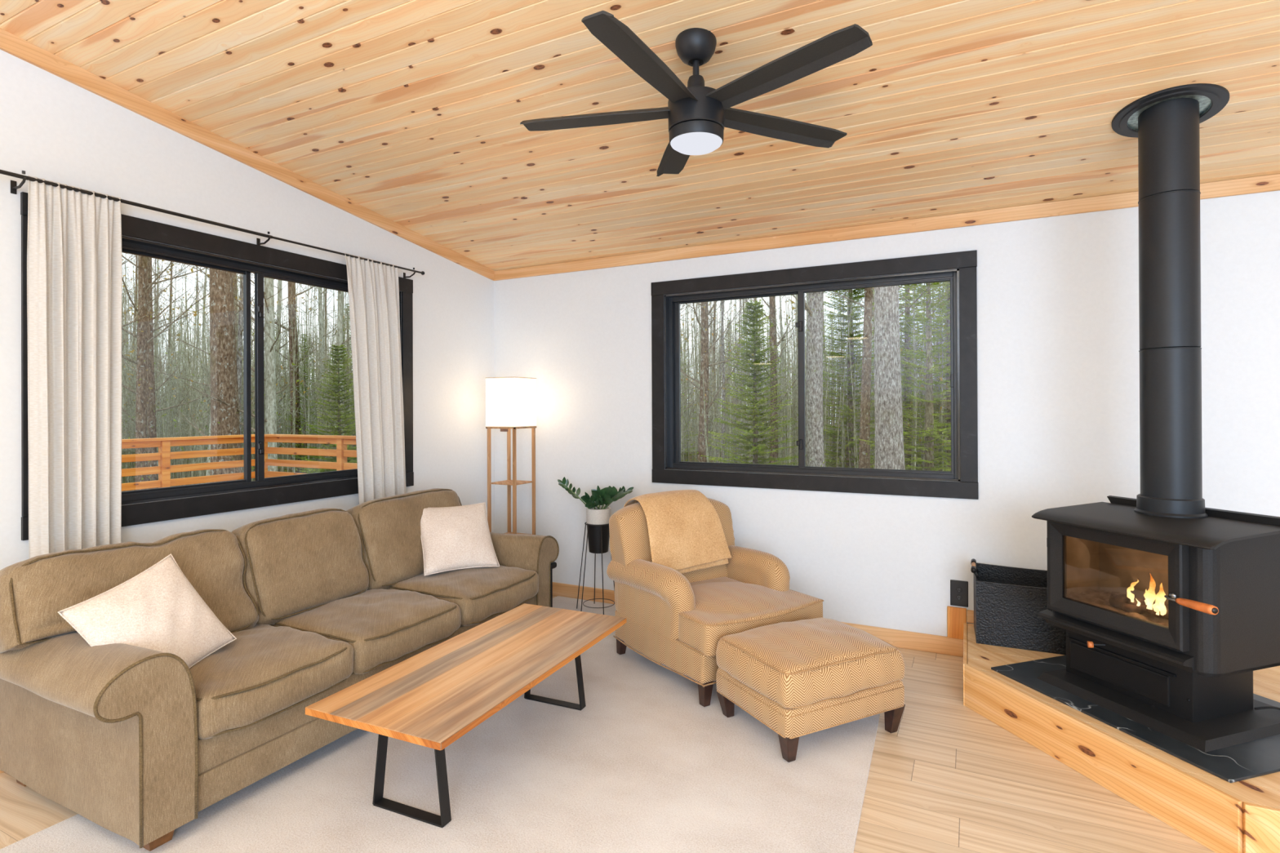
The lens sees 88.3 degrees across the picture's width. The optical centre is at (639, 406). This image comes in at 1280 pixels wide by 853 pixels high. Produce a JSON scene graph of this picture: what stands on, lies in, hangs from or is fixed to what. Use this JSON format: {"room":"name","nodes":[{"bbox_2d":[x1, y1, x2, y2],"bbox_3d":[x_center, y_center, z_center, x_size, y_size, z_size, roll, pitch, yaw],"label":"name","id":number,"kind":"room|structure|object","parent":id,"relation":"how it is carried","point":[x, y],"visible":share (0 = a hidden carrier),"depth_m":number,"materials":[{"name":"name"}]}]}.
{"room":"living room","nodes":[
{"label":"living room","id":0,"kind":"room"},
{"bbox_2d":[0,48,494,569],"bbox_3d":[-2.873,-0.301,2.503,0.160,3.641,7.268,0,0,27],"label":"wall","id":1,"kind":"structure","parent":0,"point":[53,128],"depth_m":3.48,"materials":[{"name":"white paint"}]},
{"bbox_2d":[0,169,424,278],"bbox_3d":[-2.167,-0.938,3.606,0.109,0.081,2.572,0,0,27],"label":"curtain rod","id":2,"kind":"object","parent":1,"relation":"attached to","point":[14,187],"visible":1,"depth_m":3.22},
{"bbox_2d":[26,175,122,559],"bbox_3d":[-2.477,0.067,2.898,0.056,2.064,0.333,0,0,27],"label":"curtain","id":3,"kind":"object","parent":2,"relation":"hanging from","point":[74,260],"visible":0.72,"depth_m":2.89,"materials":[{"name":"fabric"}]},
{"bbox_2d":[344,252,406,504],"bbox_3d":[-1.731,0.028,4.367,0.056,1.984,0.531,0,0,27],"label":"curtain","id":4,"kind":"object","parent":2,"relation":"hanging from","point":[373,288],"visible":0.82,"depth_m":4.35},
{"bbox_2d":[20,191,413,540],"bbox_3d":[-2.193,-0.170,3.801,0.159,1.480,2.183,0,0,27],"label":"window","id":5,"kind":"structure","parent":1,"relation":"in","point":[287,263],"depth_m":3.75,"materials":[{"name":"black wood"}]},
{"bbox_2d":[0,27,493,279],"bbox_3d":[-2.839,-1.583,2.386,0.019,1.038,7.089,0,0,27],"label":"trim","id":6,"kind":"structure","parent":1,"relation":"attached to","point":[10,43],"depth_m":3.46,"materials":[{"name":"brown wood"}]},
{"bbox_2d":[0,595,1214,852],"bbox_3d":[0.744,1.523,0.580,8.332,0.050,7.428,0,0,27],"label":"floor","id":7,"kind":"structure","parent":0,"point":[950,779],"depth_m":2.52,"materials":[{"name":"brown wood"}]},
{"bbox_2d":[0,488,559,851],"bbox_3d":[-1.560,1.027,3.402,1.111,0.979,2.556,0,0,27],"label":"sofa","id":8,"kind":"object","parent":7,"relation":"on","point":[134,741],"visible":0.84,"depth_m":2.58,"materials":[{"name":"brown fabric"}]},
{"bbox_2d":[0,528,259,653],"bbox_3d":[-2.091,0.822,2.739,0.380,0.520,0.888,0,0,27],"label":"cushion","id":9,"kind":"object","parent":8,"relation":"on","point":[222,566],"depth_m":2.61,"materials":[{"name":"fabric"}]},
{"bbox_2d":[57,553,236,668],"bbox_3d":[-1.847,0.815,2.509,0.253,0.426,0.513,0,0,12],"label":"throw pillow","id":10,"kind":"object","parent":8,"relation":"on","point":[158,609],"visible":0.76,"depth_m":2.48,"materials":[{"name":"beige fabric"}]},
{"bbox_2d":[189,624,353,739],"bbox_3d":[-1.692,1.099,2.745,0.730,0.227,0.680,0,0,27],"label":"seat cushion","id":11,"kind":"object","parent":8,"relation":"on","point":[269,673],"depth_m":2.60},
{"bbox_2d":[231,507,368,625],"bbox_3d":[-1.751,0.816,3.412,0.358,0.526,0.678,0,0,27],"label":"cushion","id":12,"kind":"object","parent":8,"relation":"on","point":[297,565],"depth_m":3.29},
{"bbox_2d":[273,588,461,674],"bbox_3d":[-1.389,1.105,3.340,0.731,0.219,0.711,0,0,27],"label":"seat cushion","id":13,"kind":"object","parent":8,"relation":"on","point":[382,628],"depth_m":3.19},
{"bbox_2d":[346,488,461,590],"bbox_3d":[-1.413,0.808,4.086,0.355,0.540,0.884,0,0,27],"label":"cushion","id":14,"kind":"object","parent":8,"relation":"on","point":[388,528],"depth_m":3.82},
{"bbox_2d":[420,502,499,576],"bbox_3d":[-1.135,0.809,4.078,0.464,0.371,0.284,0,0,-32],"label":"throw pillow","id":15,"kind":"object","parent":8,"relation":"on","point":[455,537],"visible":0.97,"depth_m":4.01,"materials":[{"name":"beige fabric"}]},
{"bbox_2d":[387,564,538,626],"bbox_3d":[-1.074,1.090,3.938,0.730,0.224,0.696,0,0,27],"label":"seat cushion","id":16,"kind":"object","parent":8,"relation":"on","point":[481,595],"depth_m":3.75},
{"bbox_2d":[0,595,879,852],"bbox_3d":[-0.382,1.503,2.813,2.670,0.012,4.075,0,0,27],"label":"area rug","id":17,"kind":"object","parent":7,"relation":"on","point":[643,766],"visible":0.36,"depth_m":2.58,"materials":[{"name":"carpet"}]},
{"bbox_2d":[305,603,626,827],"bbox_3d":[-0.638,1.292,2.880,0.627,0.413,1.387,0,0,24],"label":"coffee table","id":18,"kind":"object","parent":17,"relation":"on","point":[432,698],"visible":1,"depth_m":2.60,"materials":[{"name":"brown wood"}]},
{"bbox_2d":[550,561,556,607],"bbox_3d":[-0.747,1.259,4.358,0.435,0.490,0.078,0,0,27],"label":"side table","id":19,"kind":"object","parent":17,"relation":"on","point":[553,565],"visible":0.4,"depth_m":4.25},
{"bbox_2d":[576,521,614,614],"bbox_3d":[-0.304,1.178,4.845,0.343,0.644,0.334,0,0,27],"label":"plant stand","id":20,"kind":"object","parent":17,"relation":"on","point":[588,525],"visible":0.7,"depth_m":4.76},
{"bbox_2d":[557,476,633,553],"bbox_3d":[-0.313,0.794,4.816,0.557,0.552,0.236,0,0,-12],"label":"potted plant","id":21,"kind":"object","parent":20,"relation":"on","point":[596,514],"visible":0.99,"depth_m":4.79,"materials":[{"name":"green plant"}]},
{"bbox_2d":[606,497,823,706],"bbox_3d":[0.428,1.038,3.837,0.893,0.918,1.016,0,0,-32],"label":"armchair","id":22,"kind":"object","parent":17,"relation":"on","point":[675,620],"visible":0.8,"depth_m":3.65,"materials":[{"name":"beige fabric"}]},
{"bbox_2d":[623,489,731,573],"bbox_3d":[0.219,0.768,4.127,0.585,0.466,0.411,0,0,-32],"label":"throw blanket","id":23,"kind":"object","parent":22,"relation":"on","point":[686,532],"visible":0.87,"depth_m":4.00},
{"bbox_2d":[679,577,822,656],"bbox_3d":[0.497,1.135,3.725,0.820,0.199,0.754,0,0,-32],"label":"seat cushion","id":24,"kind":"object","parent":22,"relation":"on","point":[720,606],"depth_m":3.48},
{"bbox_2d":[485,377,536,534],"bbox_3d":[-0.989,0.650,5.080,0.277,1.738,0.277,0,0,27],"label":"floor lamp","id":25,"kind":"object","parent":7,"relation":"on","point":[510,402],"visible":0.8,"depth_m":5.01,"materials":[{"name":"fabric"}]},
{"bbox_2d":[489,480,533,485],"bbox_3d":[-0.989,0.588,5.080,0.249,0.008,0.249,0,0,27],"label":"shelf","id":26,"kind":"object","parent":25,"relation":"attached to","point":[510,482],"depth_m":5.03,"materials":[{"name":"brown wood"}]},
{"bbox_2d":[715,617,905,762],"bbox_3d":[0.794,1.284,3.119,0.722,0.443,0.576,0,0,-27],"label":"ottoman","id":27,"kind":"object","parent":7,"relation":"on","point":[797,678],"visible":1,"depth_m":2.92,"materials":[{"name":"beige fabric"}]},
{"bbox_2d":[715,617,905,708],"bbox_3d":[0.793,1.177,3.119,0.721,0.228,0.576,0,0,-27],"label":"cushion","id":28,"kind":"object","parent":27,"relation":"on","point":[817,663],"depth_m":2.94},
{"bbox_2d":[963,622,1279,852],"bbox_3d":[2.793,1.390,2.604,2.736,0.210,1.603,0,0,27],"label":"platform","id":29,"kind":"object","parent":7,"relation":"on","point":[1221,815],"visible":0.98,"depth_m":2.52,"materials":[{"name":"brown wood"}]},
{"bbox_2d":[970,559,1066,655],"bbox_3d":[2.089,1.081,3.644,0.460,0.421,0.321,0,0,27],"label":"basket","id":30,"kind":"object","parent":29,"relation":"on","point":[1008,600],"visible":0.79,"depth_m":3.54,"materials":[{"name":"black metal"}]},
{"bbox_2d":[991,655,1279,782],"bbox_3d":[2.281,1.283,2.867,0.888,0.010,1.060,0,0,-18],"label":"slate hearth","id":31,"kind":"object","parent":29,"relation":"on","point":[1261,757],"visible":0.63,"depth_m":2.52,"materials":[{"name":"stone"}]},
{"bbox_2d":[1031,493,1279,752],"bbox_3d":[2.217,0.833,2.749,0.800,0.890,0.892,0,0,-18],"label":"wood stove","id":32,"kind":"object","parent":31,"relation":"on","point":[1186,677],"visible":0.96,"depth_m":2.64,"materials":[{"name":"black paint"}]},
{"bbox_2d":[1108,594,1168,619],"bbox_3d":[2.143,0.846,2.717,0.060,0.072,0.366,0,0,-24],"label":"log","id":33,"kind":"object","parent":32,"relation":"in","point":[1116,601],"visible":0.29,"depth_m":2.83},
{"bbox_2d":[1120,602,1168,613],"bbox_3d":[2.146,0.848,2.708,0.278,0.051,0.039,0,0,36],"label":"log","id":34,"kind":"object","parent":32,"relation":"in","point":[1142,609],"visible":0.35,"depth_m":2.75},
{"bbox_2d":[1126,573,1166,615],"bbox_3d":[2.110,0.767,2.679,0.070,0.168,0.255,0,0,-18],"label":"fire","id":35,"kind":"object","parent":32,"relation":"on","point":[1149,595],"visible":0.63,"depth_m":2.69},
{"bbox_2d":[1111,83,1229,499],"bbox_3d":[2.286,-0.466,2.846,0.398,1.712,0.394,0,0,27],"label":"pipe","id":36,"kind":"object","parent":32,"relation":"on","point":[1165,122],"visible":1,"depth_m":2.76,"materials":[{"name":"metal"}]},
{"bbox_2d":[0,0,1279,271],"bbox_3d":[0.708,-1.709,0.545,8.332,1.129,7.470,0,0,27],"label":"ceiling","id":37,"kind":"structure","parent":0,"point":[411,113],"depth_m":2.96,"materials":[{"name":"brown wood"}]},
{"bbox_2d":[520,10,872,176],"bbox_3d":[0.192,-1.223,2.538,1.378,0.446,1.331,0,0,27],"label":"ceiling fan","id":38,"kind":"object","parent":37,"relation":"hanging from","point":[698,114],"visible":1,"depth_m":2.48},
{"bbox_2d":[493,190,1279,636],"bbox_3d":[2.452,0.160,3.789,8.172,2.680,0.160,0,0,27],"label":"wall","id":39,"kind":"structure","parent":0,"point":[1058,328],"depth_m":3.91,"materials":[{"name":"white paint"}]},
{"bbox_2d":[552,582,963,657],"bbox_3d":[0.371,1.458,4.744,3.542,0.107,0.016,0,0,27],"label":"baseboard","id":40,"kind":"structure","parent":39,"relation":"attached to","point":[937,644],"depth_m":4.11,"materials":[{"name":"brown wood"}]},
{"bbox_2d":[651,249,978,499],"bbox_3d":[1.079,-0.182,4.463,2.149,1.480,0.159,0,0,27],"label":"window","id":41,"kind":"structure","parent":39,"relation":"in","point":[665,306],"depth_m":4.36,"materials":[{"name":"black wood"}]},
{"bbox_2d":[493,173,1279,280],"bbox_3d":[2.335,-1.121,3.748,8.010,0.081,0.019,0,0,27],"label":"trim","id":42,"kind":"structure","parent":39,"relation":"attached to","point":[1268,183],"depth_m":4.10,"materials":[{"name":"brown wood"}]},
{"bbox_2d":[946,605,966,639],"bbox_3d":[1.907,1.303,3.964,0.104,0.186,0.019,0,0,27],"label":"trim","id":43,"kind":"structure","parent":39,"relation":"attached to","point":[956,616],"depth_m":3.96,"materials":[{"name":"brown wood"}]},
{"bbox_2d":[950,579,968,607],"bbox_3d":[1.919,1.125,3.962,0.097,0.155,0.011,0,0,27],"label":"outlet","id":44,"kind":"object","parent":39,"relation":"attached to","point":[958,588],"visible":1,"depth_m":3.96,"materials":[{"name":"black plastic"}]},
{"bbox_2d":[966,609,973,623],"bbox_3d":[3.000,1.248,3.410,2.344,0.073,0.019,0,0,27],"label":"trim","id":45,"kind":"structure","parent":39,"relation":"attached to","point":[970,614],"depth_m":3.92,"materials":[{"name":"brown wood"}]},
{"bbox_3d":[-5.176,1.548,3.586,4.907,0.030,9.720,0,0,27],"label":"floor","id":46,"kind":"structure","parent":0,"visible":0},
{"bbox_2d":[121,434,267,491],"bbox_3d":[-7.333,1.312,4.761,0.140,1.868,9.665,0,0,27],"label":"deck railing","id":47,"kind":"object","parent":46,"relation":"attached to","point":[164,455],"visible":0.5,"depth_m":8.05,"materials":[{"name":"brown wood"}]},
{"bbox_2d":[264,434,357,477],"bbox_3d":[-3.037,1.302,7.951,4.620,1.868,0.140,0,0,27],"label":"deck railing","id":48,"kind":"object","parent":46,"relation":"attached to","point":[341,452],"visible":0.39,"depth_m":8.54,"materials":[{"name":"brown wood"}]},
{"label":"outside","id":49,"kind":"structure","parent":0,"visible":0},
{"bbox_2d":[124,425,937,491],"bbox_3d":[3.551,2.444,34.634,125.000,0.365,125.000,0,0,27],"label":"ground","id":50,"kind":"structure","parent":49,"point":[691,456],"depth_m":29.24,"materials":[{"name":"green plant"}]},
{"bbox_2d":[121,264,159,452],"bbox_3d":[-13.866,-1.931,17.738,1.592,8.789,2.450,0,0,-18],"label":"bare tree","id":51,"kind":"object","parent":50,"relation":"on","point":[122,318],"visible":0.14,"depth_m":17.97,"materials":[{"name":"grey plant"}]},
{"bbox_2d":[123,253,168,431],"bbox_3d":[-23.618,-3.854,30.586,3.381,12.789,3.009,0,0,36],"label":"bare tree","id":52,"kind":"object","parent":50,"relation":"on","point":[135,260],"visible":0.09,"depth_m":30.45,"materials":[{"name":"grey plant"}]},
{"bbox_2d":[121,271,177,386],"bbox_3d":[-9.772,-3.970,11.199,2.612,12.798,5.206,0,0,34],"label":"broadleaf tree","id":53,"kind":"object","parent":50,"relation":"on","point":[146,314],"visible":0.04,"depth_m":12.48,"materials":[{"name":"grey plant"}]},
{"bbox_2d":[133,258,180,427],"bbox_3d":[-19.056,-2.678,26.119,2.049,10.372,2.207,0,0,-13],"label":"bare tree","id":54,"kind":"object","parent":50,"relation":"on","point":[155,259],"visible":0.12,"depth_m":25.98,"materials":[{"name":"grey plant"}]},
{"bbox_2d":[121,262,192,450],"bbox_3d":[-13.857,-3.984,18.477,2.744,12.898,2.548,0,0,10],"label":"bare tree","id":55,"kind":"object","parent":50,"relation":"on","point":[171,315],"visible":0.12,"depth_m":18.69,"materials":[{"name":"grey plant"}]},
{"bbox_2d":[121,256,200,409],"bbox_3d":[-15.122,-4.877,20.385,3.156,14.704,4.142,0,0,-30],"label":"bare tree","id":56,"kind":"object","parent":50,"relation":"on","point":[162,261],"visible":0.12,"depth_m":20.09,"materials":[{"name":"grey plant"}]},
{"bbox_2d":[134,258,187,419],"bbox_3d":[-22.386,-3.592,30.843,2.889,12.264,2.552,0,0,-38],"label":"bare tree","id":57,"kind":"object","parent":50,"relation":"on","point":[157,259],"visible":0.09,"depth_m":30.84,"materials":[{"name":"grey plant"}]},
{"bbox_2d":[121,257,209,488],"bbox_3d":[-11.280,-4.472,15.442,3.254,13.831,3.656,0,0,17],"label":"bare tree","id":58,"kind":"object","parent":50,"relation":"on","point":[151,406],"visible":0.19,"depth_m":15.29,"materials":[{"name":"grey plant"}]},
{"bbox_2d":[136,261,199,417],"bbox_3d":[-22.295,-4.002,31.571,3.077,13.078,3.457,0,0,15],"label":"bare tree","id":59,"kind":"object","parent":50,"relation":"on","point":[171,287],"visible":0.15,"depth_m":31.24,"materials":[{"name":"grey plant"}]},
{"bbox_2d":[121,254,235,490],"bbox_3d":[-10.426,-4.298,13.661,3.298,13.467,4.570,0,0,20],"label":"bare tree","id":60,"kind":"object","parent":50,"relation":"on","point":[141,391],"visible":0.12,"depth_m":13.47,"materials":[{"name":"brown plant"}]},
{"bbox_2d":[174,264,209,401],"bbox_3d":[-25.335,-3.975,37.488,2.585,13.087,2.784,0,0,-17],"label":"bare tree","id":61,"kind":"object","parent":50,"relation":"on","point":[180,264],"visible":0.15,"depth_m":37.65,"materials":[{"name":"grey plant"}]},
{"bbox_2d":[121,259,287,483],"bbox_3d":[-8.826,-4.301,13.591,3.172,13.464,2.802,0,0,-4],"label":"bare tree","id":62,"kind":"object","parent":50,"relation":"on","point":[208,471],"visible":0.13,"depth_m":13.29,"materials":[{"name":"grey plant"}]},
{"bbox_2d":[209,268,243,483],"bbox_3d":[-7.595,-4.089,11.884,1.391,13.030,3.688,0,0,-31],"label":"broadleaf tree","id":63,"kind":"object","parent":50,"relation":"on","point":[222,320],"visible":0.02,"depth_m":11.79,"materials":[{"name":"brown plant"}]},
{"bbox_2d":[190,266,286,459],"bbox_3d":[-14.423,-4.899,24.401,4.159,14.764,3.168,0,0,-29],"label":"bare tree","id":64,"kind":"object","parent":50,"relation":"on","point":[234,273],"visible":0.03,"depth_m":24.20,"materials":[{"name":"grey plant"}]},
{"bbox_2d":[156,259,337,471],"bbox_3d":[-7.320,-5.830,12.395,3.435,16.506,3.888,0,0,-11],"label":"bare tree","id":65,"kind":"object","parent":50,"relation":"on","point":[270,420],"visible":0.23,"depth_m":12.55,"materials":[{"name":"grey plant"}]},
{"bbox_2d":[195,268,306,448],"bbox_3d":[-8.380,-3.768,13.949,2.636,12.391,2.448,0,0,-14],"label":"bare tree","id":66,"kind":"object","parent":50,"relation":"on","point":[240,319],"visible":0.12,"depth_m":13.83,"materials":[{"name":"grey plant"}]},
{"bbox_2d":[208,273,324,471],"bbox_3d":[-10.836,-4.808,19.719,2.126,14.526,3.256,0,0,22],"label":"bare tree","id":67,"kind":"object","parent":50,"relation":"on","point":[280,282],"visible":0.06,"depth_m":19.81,"materials":[{"name":"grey plant"}]},
{"bbox_2d":[234,281,332,472],"bbox_3d":[-8.030,-4.399,17.241,4.866,13.674,2.610,0,0,1],"label":"broadleaf tree","id":68,"kind":"object","parent":50,"relation":"on","point":[291,347],"visible":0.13,"depth_m":16.90,"materials":[{"name":"brown plant"}]},
{"bbox_2d":[277,333,333,473],"bbox_3d":[-8.667,0.266,17.006,1.819,4.340,1.855,0,0,5],"label":"spruce tree","id":69,"kind":"object","parent":50,"relation":"on","point":[304,343],"visible":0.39,"depth_m":16.98,"materials":[{"name":"green plant"}]},
{"bbox_2d":[286,288,350,457],"bbox_3d":[-11.650,-3.382,23.564,2.120,11.705,3.264,0,0,-41],"label":"bare tree","id":70,"kind":"object","parent":50,"relation":"on","point":[324,300],"visible":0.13,"depth_m":23.36,"materials":[{"name":"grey plant"}]},
{"bbox_2d":[284,286,353,461],"bbox_3d":[-10.168,-4.884,21.347,3.291,14.682,2.148,0,0,30],"label":"bare tree","id":71,"kind":"object","parent":50,"relation":"on","point":[320,296],"visible":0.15,"depth_m":21.25,"materials":[{"name":"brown plant"}]},
{"bbox_2d":[300,289,337,435],"bbox_3d":[-14.087,-3.069,30.418,2.390,11.135,3.136,0,0,39],"label":"bare tree","id":72,"kind":"object","parent":50,"relation":"on","point":[317,290],"visible":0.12,"depth_m":30.11,"materials":[{"name":"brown plant"}]},
{"bbox_2d":[290,342,356,473],"bbox_3d":[-6.200,0.547,13.518,2.003,3.739,1.949,0,0,17],"label":"spruce tree","id":73,"kind":"object","parent":50,"relation":"on","point":[338,432],"visible":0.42,"depth_m":13.41,"materials":[{"name":"green plant"}]},
{"bbox_2d":[303,290,355,448],"bbox_3d":[-6.396,-3.458,14.282,1.720,11.756,2.635,0,0,-30],"label":"bare tree","id":74,"kind":"object","parent":50,"relation":"on","point":[340,320],"visible":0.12,"depth_m":14.28,"materials":[{"name":"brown plant"}]},
{"bbox_2d":[315,303,355,471],"bbox_3d":[-9.739,-0.520,21.974,2.543,5.951,2.493,0,0,-20],"label":"spruce tree","id":75,"kind":"object","parent":50,"relation":"on","point":[344,332],"visible":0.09,"depth_m":21.97,"materials":[{"name":"green plant"}]},
{"bbox_2d":[121,257,951,491],"bbox_3d":[-4.712,-1.738,28.541,100.765,8.383,28.337,0,0,0],"label":"thicket","id":76,"kind":"object","parent":50,"relation":"on","point":[168,428],"visible":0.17,"depth_m":18.08,"materials":[{"name":"green plant"}]},
{"bbox_2d":[121,266,951,483],"bbox_3d":[-7.415,-1.101,26.005,59.678,6.989,30.039,0,0,0],"label":"undergrowth","id":77,"kind":"object","parent":50,"relation":"on","point":[297,380],"visible":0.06,"depth_m":14.08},
{"bbox_2d":[680,325,697,461],"bbox_3d":[1.083,-0.395,21.010,2.346,5.601,2.394,0,0,5],"label":"spruce tree","id":78,"kind":"object","parent":50,"relation":"on","point":[680,326],"visible":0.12,"depth_m":21.00,"materials":[{"name":"green plant"}]},
{"bbox_2d":[680,304,714,462],"bbox_3d":[1.869,-1.765,21.409,1.511,8.340,2.325,0,0,-37],"label":"bare tree","id":79,"kind":"object","parent":50,"relation":"on","point":[687,344],"visible":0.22,"depth_m":21.52,"materials":[{"name":"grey plant"}]},
{"bbox_2d":[680,302,716,452],"bbox_3d":[2.196,-3.410,30.898,2.116,11.682,3.257,0,0,-44],"label":"bare tree","id":80,"kind":"object","parent":50,"relation":"on","point":[696,303],"visible":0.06,"depth_m":30.75,"materials":[{"name":"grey plant"}]},
{"bbox_2d":[680,359,724,416],"bbox_3d":[0.575,-4.927,17.923,4.127,14.652,3.144,0,0,44],"label":"bare tree","id":81,"kind":"object","parent":50,"relation":"on","point":[695,359],"visible":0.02,"depth_m":17.25,"materials":[{"name":"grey plant"}]},
{"bbox_2d":[684,302,734,422],"bbox_3d":[2.424,-4.366,23.919,1.983,13.551,3.037,0,0,39],"label":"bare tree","id":82,"kind":"object","parent":50,"relation":"on","point":[708,302],"visible":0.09,"depth_m":24.08,"materials":[{"name":"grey plant"}]},
{"bbox_2d":[691,301,742,418],"bbox_3d":[3.629,-4.442,30.983,3.230,13.730,3.630,0,0,43],"label":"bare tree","id":83,"kind":"object","parent":50,"relation":"on","point":[713,301],"visible":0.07,"depth_m":30.74,"materials":[{"name":"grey plant"}]},
{"bbox_2d":[684,299,749,462],"bbox_3d":[2.131,-2.751,17.515,2.032,10.286,2.188,0,0,-31],"label":"bare tree","id":84,"kind":"object","parent":50,"relation":"on","point":[723,356],"visible":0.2,"depth_m":17.46,"materials":[{"name":"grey plant"}]},
{"bbox_2d":[689,300,746,462],"bbox_3d":[2.535,-3.260,20.627,2.408,11.318,2.236,0,0,1],"label":"bare tree","id":85,"kind":"object","parent":50,"relation":"on","point":[720,350],"visible":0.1,"depth_m":20.53,"materials":[{"name":"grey plant"}]},
{"bbox_2d":[707,320,737,457],"bbox_3d":[4.069,-0.770,29.954,2.441,6.376,2.363,0,0,21],"label":"spruce tree","id":86,"kind":"object","parent":50,"relation":"on","point":[727,320],"visible":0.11,"depth_m":29.94,"materials":[{"name":"green plant"}]},
{"bbox_2d":[680,299,776,462],"bbox_3d":[1.059,-4.252,16.593,4.014,13.299,5.616,0,0,-10],"label":"broadleaf tree","id":87,"kind":"object","parent":50,"relation":"on","point":[704,366],"visible":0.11,"depth_m":15.94,"materials":[{"name":"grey plant"}]},
{"bbox_2d":[717,298,755,461],"bbox_3d":[3.718,-2.773,25.370,2.204,10.360,2.047,0,0,-40],"label":"bare tree","id":88,"kind":"object","parent":50,"relation":"on","point":[739,327],"visible":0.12,"depth_m":25.28,"materials":[{"name":"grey plant"}]},
{"bbox_2d":[715,298,770,462],"bbox_3d":[3.421,-1.807,21.752,2.345,8.412,1.524,0,0,2],"label":"bare tree","id":89,"kind":"object","parent":50,"relation":"on","point":[748,299],"visible":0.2,"depth_m":21.59,"materials":[{"name":"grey plant"}]},
{"bbox_2d":[708,298,780,462],"bbox_3d":[3.154,-2.880,19.246,1.911,10.547,2.941,0,0,17],"label":"bare tree","id":90,"kind":"object","parent":50,"relation":"on","point":[743,301],"visible":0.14,"depth_m":19.62,"materials":[{"name":"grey plant"}]},
{"bbox_2d":[700,297,806,465],"bbox_3d":[2.190,0.152,12.638,2.321,4.451,2.385,0,0,-16],"label":"spruce tree","id":91,"kind":"object","parent":50,"relation":"on","point":[755,451],"visible":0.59,"depth_m":12.52,"materials":[{"name":"green plant"}]},
{"bbox_2d":[709,294,823,464],"bbox_3d":[3.293,-5.292,17.034,3.612,15.353,4.059,0,0,33],"label":"bare tree","id":92,"kind":"object","parent":50,"relation":"on","point":[773,331],"visible":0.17,"depth_m":17.01,"materials":[{"name":"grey plant"}]},
{"bbox_2d":[764,295,798,462],"bbox_3d":[4.086,-1.981,18.014,1.582,8.733,2.435,0,0,0],"label":"bare tree","id":93,"kind":"object","parent":50,"relation":"on","point":[780,296],"visible":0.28,"depth_m":18.30,"materials":[{"name":"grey plant"}]},
{"bbox_2d":[767,333,795,463],"bbox_3d":[5.683,-0.236,26.039,1.954,5.270,2.018,0,0,-38],"label":"spruce tree","id":94,"kind":"object","parent":50,"relation":"on","point":[783,334],"visible":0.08,"depth_m":25.95,"materials":[{"name":"green plant"}]},
{"bbox_2d":[768,294,806,451],"bbox_3d":[7.130,-4.425,30.686,3.221,13.672,2.845,0,0,24],"label":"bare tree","id":95,"kind":"object","parent":50,"relation":"on","point":[796,295],"visible":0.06,"depth_m":30.40,"materials":[{"name":"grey plant"}]},
{"bbox_2d":[792,291,825,466],"bbox_3d":[3.608,-4.083,12.842,2.954,12.919,4.319,0,0,27],"label":"broadleaf tree","id":96,"kind":"object","parent":50,"relation":"on","point":[815,450],"visible":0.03,"depth_m":12.37,"materials":[{"name":"grey plant"}]},
{"bbox_2d":[793,313,857,467],"bbox_3d":[6.422,-0.415,22.026,2.394,5.601,2.346,0,0,-34],"label":"spruce tree","id":97,"kind":"object","parent":50,"relation":"on","point":[831,390],"visible":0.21,"depth_m":21.97,"materials":[{"name":"green plant"}]},
{"bbox_2d":[793,288,916,468],"bbox_3d":[5.078,-1.877,15.941,3.255,8.501,3.151,0,0,44],"label":"spruce tree","id":98,"kind":"object","parent":50,"relation":"on","point":[849,388],"visible":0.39,"depth_m":15.90,"materials":[{"name":"green plant"}]},
{"bbox_2d":[827,282,933,468],"bbox_3d":[5.404,-4.093,13.762,6.029,12.920,2.432,0,0,37],"label":"broadleaf tree","id":99,"kind":"object","parent":50,"relation":"on","point":[864,429],"visible":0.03,"depth_m":13.90,"materials":[{"name":"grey plant"}]},
{"bbox_2d":[874,285,905,469],"bbox_3d":[3.665,-4.402,9.217,2.303,13.538,1.676,0,0,27],"label":"broadleaf tree","id":100,"kind":"object","parent":50,"relation":"on","point":[889,438],"visible":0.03,"depth_m":9.50,"materials":[{"name":"grey plant"}]},
{"bbox_2d":[845,283,950,470],"bbox_3d":[5.569,-2.898,13.753,2.936,10.530,1.908,0,0,30],"label":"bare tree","id":101,"kind":"object","parent":50,"relation":"on","point":[922,385],"visible":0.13,"depth_m":13.75,"materials":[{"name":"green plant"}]},
{"bbox_2d":[855,297,944,419],"bbox_3d":[6.994,-4.611,17.856,2.382,13.966,2.740,0,0,-26],"label":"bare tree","id":102,"kind":"object","parent":50,"relation":"on","point":[903,297],"visible":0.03,"depth_m":17.28,"materials":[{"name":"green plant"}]},
{"bbox_2d":[855,282,945,470],"bbox_3d":[8.038,-2.728,19.995,3.782,10.201,3.906,0,0,22],"label":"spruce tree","id":103,"kind":"object","parent":50,"relation":"on","point":[907,313],"visible":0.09,"depth_m":19.87,"materials":[{"name":"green plant"}]},
{"bbox_2d":[852,281,951,471],"bbox_3d":[5.709,-1.138,13.027,2.992,7.001,2.933,0,0,29],"label":"spruce tree","id":104,"kind":"object","parent":50,"relation":"on","point":[929,423],"visible":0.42,"depth_m":12.94,"materials":[{"name":"green plant"}]},
{"bbox_2d":[902,280,951,471],"bbox_3d":[8.039,-2.312,16.966,3.581,9.351,3.466,0,0,-25],"label":"spruce tree","id":105,"kind":"object","parent":50,"relation":"on","point":[948,419],"visible":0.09,"depth_m":16.95,"materials":[{"name":"green plant"}]},
{"bbox_2d":[908,311,951,444],"bbox_3d":[6.862,-3.717,14.116,2.402,12.158,2.587,0,0,-38],"label":"bare tree","id":106,"kind":"object","parent":50,"relation":"on","point":[940,378],"visible":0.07,"depth_m":14.27,"materials":[{"name":"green plant"}]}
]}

